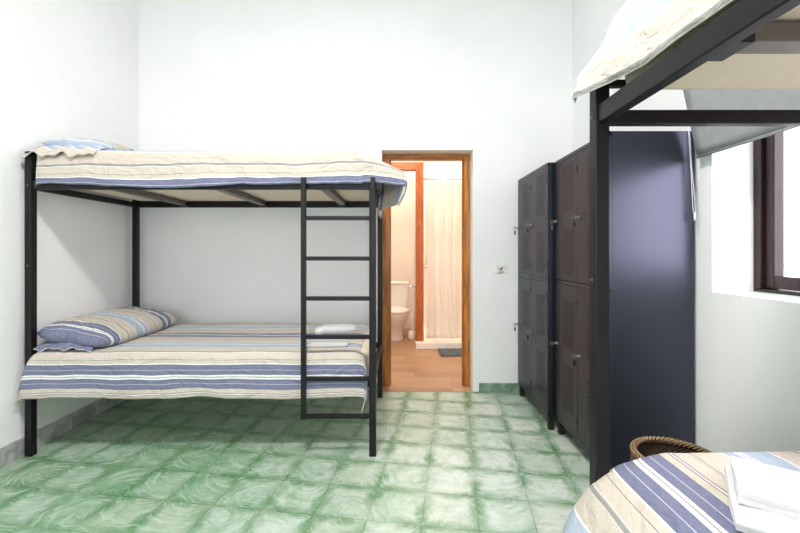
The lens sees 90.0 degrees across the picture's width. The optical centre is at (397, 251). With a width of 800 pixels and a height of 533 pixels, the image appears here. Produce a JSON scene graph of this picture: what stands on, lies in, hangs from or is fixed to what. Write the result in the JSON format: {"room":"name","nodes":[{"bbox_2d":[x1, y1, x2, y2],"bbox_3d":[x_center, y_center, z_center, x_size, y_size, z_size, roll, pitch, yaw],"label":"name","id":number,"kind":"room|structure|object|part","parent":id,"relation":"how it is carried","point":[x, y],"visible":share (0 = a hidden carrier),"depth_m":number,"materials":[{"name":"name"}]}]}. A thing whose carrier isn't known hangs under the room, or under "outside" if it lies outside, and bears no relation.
{"room":"dormitory","nodes":[
{"label":"dormitory","id":0,"kind":"room"},
{"bbox_2d":[0,0,138,447],"bbox_3d":[-2.348,-0.535,-0.066,0.250,3.630,7.269,0,0,0],"label":"wall","id":1,"kind":"structure","parent":0,"point":[69,68],"depth_m":2.63,"materials":[{"name":"white paint"}]},
{"bbox_2d":[0,398,125,467],"bbox_3d":[-2.216,1.147,0.015,0.013,0.105,6.829,0,0,0],"label":"baseboard","id":2,"kind":"structure","parent":1,"relation":"attached to","point":[14,450],"depth_m":2.60,"materials":[{"name":"tile"}]},
{"bbox_2d":[0,329,589,532],"bbox_3d":[-0.364,1.239,1.375,4.118,0.082,9.750,0,0,0],"label":"floor","id":3,"kind":"structure","parent":0,"point":[444,462],"depth_m":2.23,"materials":[{"name":"green tile"}]},
{"bbox_2d":[25,151,381,456],"bbox_3d":[-1.158,0.304,2.813,2.058,1.791,1.029,0,0,0],"label":"bunk bed","id":4,"kind":"object","parent":3,"relation":"on","point":[303,195],"visible":0.65,"depth_m":2.35,"materials":[{"name":"black paint"}]},
{"bbox_3d":[-2.167,0.307,2.361,0.040,1.785,0.040,0,0,0],"label":"post","id":5,"kind":"part","parent":4,"relation":"part of","materials":[{"name":"black metal"}]},
{"bbox_3d":[-2.167,-0.388,2.834,0.030,0.040,0.907,0,0,0],"label":"rail","id":6,"kind":"part","parent":4,"relation":"part of","materials":[{"name":"black metal"}]},
{"bbox_3d":[-2.167,0.307,3.308,0.040,1.785,0.040,0,0,0],"label":"post","id":7,"kind":"part","parent":4,"relation":"part of","materials":[{"name":"black metal"}]},
{"bbox_3d":[-1.158,-0.394,2.362,1.978,0.052,0.030,0,0,0],"label":"rail","id":8,"kind":"part","parent":4,"relation":"part of","materials":[{"name":"black metal"}]},
{"bbox_3d":[-1.158,-0.394,3.307,1.978,0.052,0.030,0,0,0],"label":"rail","id":9,"kind":"part","parent":4,"relation":"part of","materials":[{"name":"black metal"}]},
{"bbox_2d":[361,331,368,366],"bbox_3d":[-1.158,0.665,2.834,1.958,0.130,0.897,0,0,0],"label":"mattress","id":10,"kind":"object","parent":4,"relation":"on","point":[365,348],"visible":0.1,"depth_m":2.47,"materials":[{"name":"beige fabric"}]},
{"bbox_2d":[14,323,368,412],"bbox_3d":[-1.191,0.766,2.790,2.030,0.374,1.015,0,0,0],"label":"bedspread","id":11,"kind":"object","parent":10,"relation":"on","point":[217,360],"visible":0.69,"depth_m":2.33,"materials":[{"name":"fabric"}]},
{"bbox_2d":[33,306,177,351],"bbox_3d":[-1.965,0.509,2.801,0.471,0.190,0.910,0,0,0],"label":"pillow","id":12,"kind":"object","parent":11,"relation":"on","point":[109,327],"visible":0.98,"depth_m":2.51,"materials":[{"name":"fabric"}]},
{"bbox_2d":[307,339,347,346],"bbox_3d":[-0.456,0.571,2.530,0.274,0.025,0.176,0,0,-6],"label":"towel","id":13,"kind":"object","parent":11,"relation":"on","point":[310,342],"visible":0.8,"depth_m":2.47,"materials":[{"name":"white fabric"}]},
{"bbox_2d":[314,324,356,333],"bbox_3d":[-0.415,0.513,2.659,0.278,0.073,0.085,0,0,-8],"label":"towel","id":14,"kind":"object","parent":11,"relation":"on","point":[325,328],"visible":0.96,"depth_m":2.63,"materials":[{"name":"white fabric"}]},
{"bbox_3d":[-0.149,0.378,2.361,0.040,1.645,0.040,0,0,0],"label":"post","id":15,"kind":"part","parent":4,"relation":"part of","materials":[{"name":"black metal"}]},
{"bbox_3d":[-0.149,-0.388,2.834,0.030,0.040,0.907,0,0,0],"label":"rail","id":16,"kind":"part","parent":4,"relation":"part of","materials":[{"name":"black metal"}]},
{"bbox_3d":[-0.149,0.776,2.834,0.030,0.038,0.907,0,0,0],"label":"rail","id":17,"kind":"part","parent":4,"relation":"part of","materials":[{"name":"black metal"}]},
{"bbox_3d":[-0.149,0.378,3.308,0.040,1.645,0.040,0,0,0],"label":"post","id":18,"kind":"part","parent":4,"relation":"part of","materials":[{"name":"black metal"}]},
{"bbox_2d":[391,281,409,341],"bbox_3d":[-0.030,0.807,5.570,0.396,0.781,0.700,0,0,0],"label":"toilet","id":19,"kind":"object","parent":3,"relation":"on","point":[399,289],"visible":0.58,"depth_m":5.47,"materials":[{"name":"white ceramic"}]},
{"bbox_3d":[-0.030,1.006,5.500,0.364,0.383,0.544,0,0,0],"label":"bowl","id":20,"kind":"part","parent":19,"relation":"part of","materials":[{"name":"white ceramic"}]},
{"bbox_3d":[-0.030,0.791,5.500,0.380,0.042,0.560,0,0,0],"label":"lid","id":21,"kind":"part","parent":19,"relation":"part of","materials":[{"name":"white ceramic"}]},
{"bbox_3d":[-0.030,0.444,5.820,0.396,0.038,0.200,0,0,0],"label":"cistern lid","id":22,"kind":"part","parent":19,"relation":"part of","materials":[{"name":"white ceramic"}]},
{"bbox_2d":[408,314,413,340],"bbox_3d":[0.180,1.019,5.450,0.084,0.358,0.084,0,0,0],"label":"toilet brush","id":23,"kind":"object","parent":3,"relation":"on","point":[411,332],"visible":1,"depth_m":5.42,"materials":[{"name":"white plastic"}]},
{"bbox_2d":[416,326,461,348],"bbox_3d":[0.786,1.157,5.585,1.128,0.081,1.330,0,0,0],"label":"shower tray","id":24,"kind":"object","parent":3,"relation":"on","point":[428,343],"visible":0.36,"depth_m":4.92,"materials":[{"name":"white ceramic"}]},
{"bbox_2d":[438,348,461,356],"bbox_3d":[0.765,1.190,4.745,0.551,0.016,0.330,0,0,0],"label":"bath mat","id":25,"kind":"object","parent":3,"relation":"on","point":[446,352],"visible":0.49,"depth_m":4.72,"materials":[{"name":"grey fabric"}]},
{"bbox_2d":[514,162,555,429],"bbox_3d":[1.214,0.298,3.023,0.511,1.803,0.667,0,0,0],"label":"locker","id":26,"kind":"object","parent":3,"relation":"on","point":[536,324],"visible":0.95,"depth_m":2.86,"materials":[{"name":"grey metal"}]},
{"bbox_3d":[1.014,0.643,3.187,0.017,0.877,0.310,0,0,0],"label":"locker door","id":27,"kind":"part","parent":26,"relation":"part of","materials":[{"name":"metal"}]},
{"bbox_3d":[1.014,-0.199,3.187,0.017,0.757,0.310,0,0,0],"label":"locker door","id":28,"kind":"part","parent":26,"relation":"part of","materials":[{"name":"metal"}]},
{"bbox_3d":[1.014,0.643,2.860,0.017,0.877,0.310,0,0,0],"label":"locker door","id":29,"kind":"part","parent":26,"relation":"part of","materials":[{"name":"metal"}]},
{"bbox_3d":[1.014,-0.199,2.860,0.017,0.757,0.310,0,0,0],"label":"locker door","id":30,"kind":"part","parent":26,"relation":"part of","materials":[{"name":"metal"}]},
{"bbox_2d":[550,131,692,469],"bbox_3d":[1.237,0.298,2.329,0.472,1.803,0.672,0,0,0],"label":"locker","id":31,"kind":"object","parent":3,"relation":"on","point":[651,210],"visible":0.79,"depth_m":1.99,"materials":[{"name":"grey metal"}]},
{"bbox_3d":[1.056,0.643,2.494,0.017,0.877,0.313,0,0,0],"label":"locker door","id":32,"kind":"part","parent":31,"relation":"part of","materials":[{"name":"metal"}]},
{"bbox_3d":[1.056,-0.199,2.494,0.017,0.757,0.313,0,0,0],"label":"locker door","id":33,"kind":"part","parent":31,"relation":"part of","materials":[{"name":"metal"}]},
{"bbox_3d":[1.056,0.643,2.164,0.017,0.877,0.313,0,0,0],"label":"locker door","id":34,"kind":"part","parent":31,"relation":"part of","materials":[{"name":"metal"}]},
{"bbox_3d":[1.056,-0.199,2.164,0.017,0.757,0.313,0,0,0],"label":"locker door","id":35,"kind":"part","parent":31,"relation":"part of","materials":[{"name":"metal"}]},
{"bbox_2d":[629,436,712,460],"bbox_3d":[1.085,0.988,1.560,0.316,0.404,0.316,0,0,-10],"label":"wicker basket","id":36,"kind":"object","parent":3,"relation":"on","point":[645,446],"visible":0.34,"depth_m":1.68,"materials":[{"name":"brown wicker"}]},
{"bbox_2d":[590,0,799,484],"bbox_3d":[0.988,0.302,0.151,0.853,1.796,2.058,0,0,0],"label":"bunk bed","id":37,"kind":"object","parent":3,"relation":"on","point":[753,44],"visible":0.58,"depth_m":1.05,"materials":[{"name":"black paint"}]},
{"bbox_3d":[0.584,0.328,1.160,0.040,1.745,0.040,0,0,0],"label":"post","id":38,"kind":"part","parent":37,"relation":"part of","materials":[{"name":"black metal"}]},
{"bbox_3d":[0.989,-0.487,1.160,0.770,0.020,0.020,0,0,0],"label":"guard rail","id":39,"kind":"part","parent":37,"relation":"part of","materials":[{"name":"black metal"}]},
{"bbox_3d":[0.585,-0.394,0.151,0.030,0.052,1.978,0,0,0],"label":"rail","id":40,"kind":"part","parent":37,"relation":"part of","materials":[{"name":"black metal"}]},
{"bbox_3d":[0.989,-0.388,1.160,0.770,0.040,0.030,0,0,0],"label":"rail","id":41,"kind":"part","parent":37,"relation":"part of","materials":[{"name":"black metal"}]},
{"bbox_2d":[625,0,799,89],"bbox_3d":[0.989,-0.510,0.151,0.760,0.150,1.898,0,0,0],"label":"mattress","id":42,"kind":"object","parent":37,"relation":"on","point":[629,77],"visible":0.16,"depth_m":0.91,"materials":[{"name":"beige fabric"}]},
{"bbox_2d":[572,0,733,101],"bbox_3d":[0.957,-0.595,0.179,0.886,0.421,2.048,0,0,0],"label":"bedspread","id":43,"kind":"object","parent":42,"relation":"on","point":[640,30],"visible":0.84,"depth_m":0.95,"materials":[{"name":"fabric"}]},
{"bbox_2d":[139,0,571,391],"bbox_3d":[-0.219,-0.535,3.499,4.008,3.630,0.140,0,0,0],"label":"wall","id":44,"kind":"structure","parent":0,"point":[490,81],"depth_m":3.43,"materials":[{"name":"white paint"}]},
{"bbox_2d":[382,154,469,385],"bbox_3d":[0.252,0.163,3.591,0.783,2.074,0.055,0,0,0],"label":"door frame","id":45,"kind":"structure","parent":44,"relation":"in","point":[386,158],"depth_m":3.56,"materials":[{"name":"brown wood"}]},
{"bbox_2d":[479,383,518,391],"bbox_3d":[1.094,1.161,3.422,0.802,0.078,0.013,0,0,0],"label":"baseboard","id":46,"kind":"structure","parent":44,"relation":"attached to","point":[483,387],"depth_m":3.42,"materials":[{"name":"green tile"}]},
{"bbox_2d":[494,264,506,272],"bbox_3d":[0.877,0.144,3.415,0.104,0.076,0.028,0,0,0],"label":"power outlet","id":47,"kind":"object","parent":44,"relation":"attached to","point":[498,268],"visible":1,"depth_m":3.42,"materials":[{"name":"white plastic"}]},
{"bbox_2d":[498,266,503,271],"bbox_3d":[0.877,0.143,3.411,0.052,0.050,0.019,0,0,0],"label":"socket","id":48,"kind":"object","parent":47,"relation":"attached to","point":[500,268],"depth_m":3.42,"materials":[{"name":"white plastic"}]},
{"bbox_2d":[391,161,422,161],"bbox_3d":[-0.390,-0.175,5.080,1.420,2.750,0.110,0,0,0],"label":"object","id":49,"kind":"structure","parent":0,"point":[391,161],"depth_m":5.03,"materials":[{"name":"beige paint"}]},
{"bbox_2d":[391,162,423,340],"bbox_3d":[-0.249,0.035,5.080,1.142,2.330,0.120,0,0,0],"label":"door frame","id":50,"kind":"structure","parent":49,"relation":"in","point":[418,167],"depth_m":5.02,"materials":[{"name":"brown wood"}]},
{"bbox_2d":[424,178,461,179],"bbox_3d":[0.825,-0.935,5.130,1.050,0.022,0.022,0,0,0],"label":"curtain rod","id":51,"kind":"object","parent":49,"relation":"attached to","point":[424,178],"visible":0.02,"depth_m":5.12,"materials":[{"name":"silver metal"}]},
{"bbox_2d":[426,178,461,338],"bbox_3d":[0.637,0.077,5.130,0.555,2.056,0.045,0,0,0],"label":"shower curtain","id":52,"kind":"object","parent":51,"relation":"hanging from","point":[443,199],"visible":0.83,"depth_m":5.13,"materials":[{"name":"white fabric"}]},
{"bbox_2d":[414,176,414,332],"bbox_3d":[0.273,0.034,5.695,0.055,2.328,1.110,0,0,0],"label":"wall","id":53,"kind":"structure","parent":0,"point":[414,176],"depth_m":5.94,"materials":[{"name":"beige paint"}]},
{"bbox_2d":[391,161,461,328],"bbox_3d":[0.125,-0.135,6.300,2.650,2.830,0.100,0,0,0],"label":"wall","id":54,"kind":"structure","parent":0,"point":[402,217],"depth_m":6.25,"materials":[{"name":"beige paint"}]},
{"bbox_2d":[424,193,426,267],"bbox_3d":[0.440,-0.315,6.055,0.180,1.130,0.390,0,0,0],"label":"fitting","id":55,"kind":"object","parent":54,"relation":"attached to","point":[425,266],"visible":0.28,"depth_m":6.18,"materials":[{"name":"silver metal"}]},
{"bbox_2d":[572,0,799,452],"bbox_3d":[1.640,-0.535,-0.136,0.290,3.630,7.129,0,0,0],"label":"wall","id":56,"kind":"structure","parent":0,"point":[746,346],"depth_m":1.90,"materials":[{"name":"white paint"}]},
{"bbox_2d":[683,90,799,220],"bbox_3d":[1.422,-0.808,1.227,0.144,1.314,1.494,0,0,0],"label":"roller blind","id":57,"kind":"object","parent":56,"relation":"attached to","point":[708,140],"visible":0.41,"depth_m":1.72,"materials":[{"name":"grey fabric"}]},
{"bbox_3d":[1.417,-0.787,1.966,0.086,1.226,0.014,0,0,2],"label":"pull chain","id":58,"kind":"part","parent":57,"relation":"part of","materials":[{"name":"white plastic"}]},
{"bbox_2d":[738,291,799,298],"bbox_3d":[1.702,0.196,1.227,0.175,0.019,1.350,0,0,0],"label":"windowsill","id":59,"kind":"structure","parent":56,"relation":"attached to","point":[751,292],"depth_m":1.75,"materials":[{"name":"stone"}]},
{"bbox_2d":[754,132,799,295],"bbox_3d":[1.735,-0.430,1.227,0.090,1.240,1.354,0,0,0],"label":"window","id":60,"kind":"structure","parent":56,"relation":"in","point":[769,277],"depth_m":1.84,"materials":[{"name":"brown wood"}]},
{"label":"outside","id":61,"kind":"structure","parent":0,"visible":0},
{"bbox_3d":[7.902,1.525,1.500,12.195,0.050,21.000,0,0,0],"label":"ground","id":62,"kind":"structure","parent":61,"visible":0},
{"bbox_2d":[784,264,799,276],"bbox_3d":[4.255,0.150,3.241,2.205,2.715,1.961,0,0,0],"label":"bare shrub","id":63,"kind":"object","parent":62,"relation":"on","point":[786,266],"visible":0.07,"depth_m":3.85,"materials":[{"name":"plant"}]},
{"bbox_3d":[-1.158,-0.510,2.835,1.958,0.150,0.897,0,0,0],"label":"mattress","id":64,"kind":"object","parent":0,"visible":0},
{"bbox_2d":[35,148,406,217],"bbox_3d":[-1.031,-0.441,2.806,2.172,0.356,0.975,0,0,0],"label":"bedspread","id":65,"kind":"object","parent":64,"relation":"on","point":[119,168],"visible":0.96,"depth_m":2.33,"materials":[{"name":"fabric"}]},
{"bbox_2d":[21,138,135,157],"bbox_3d":[-1.964,-0.635,2.790,0.451,0.184,0.963,0,0,0],"label":"pillow","id":66,"kind":"object","parent":65,"relation":"on","point":[72,147],"visible":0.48,"depth_m":2.40,"materials":[{"name":"fabric"}]},
{"bbox_3d":[0.989,0.667,0.151,0.760,0.125,1.958,0,0,0],"label":"mattress","id":67,"kind":"object","parent":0,"visible":0},
{"bbox_2d":[563,451,799,532],"bbox_3d":[0.933,0.707,0.161,0.986,0.300,2.213,0,0,0],"label":"bedspread","id":68,"kind":"object","parent":67,"relation":"on","point":[663,492],"visible":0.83,"depth_m":1.02,"materials":[{"name":"fabric"}]},
{"bbox_2d":[724,464,799,532],"bbox_3d":[0.952,0.545,0.758,0.505,0.036,0.264,0,0,35],"label":"towel","id":69,"kind":"object","parent":68,"relation":"on","point":[746,519],"visible":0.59,"depth_m":0.80,"materials":[{"name":"white fabric"}]},
{"bbox_2d":[730,456,799,520],"bbox_3d":[0.927,0.513,0.794,0.406,0.033,0.192,0,0,37],"label":"towel","id":70,"kind":"object","parent":69,"relation":"on","point":[769,488],"visible":1,"depth_m":0.85,"materials":[{"name":"white fabric"}]}
]}

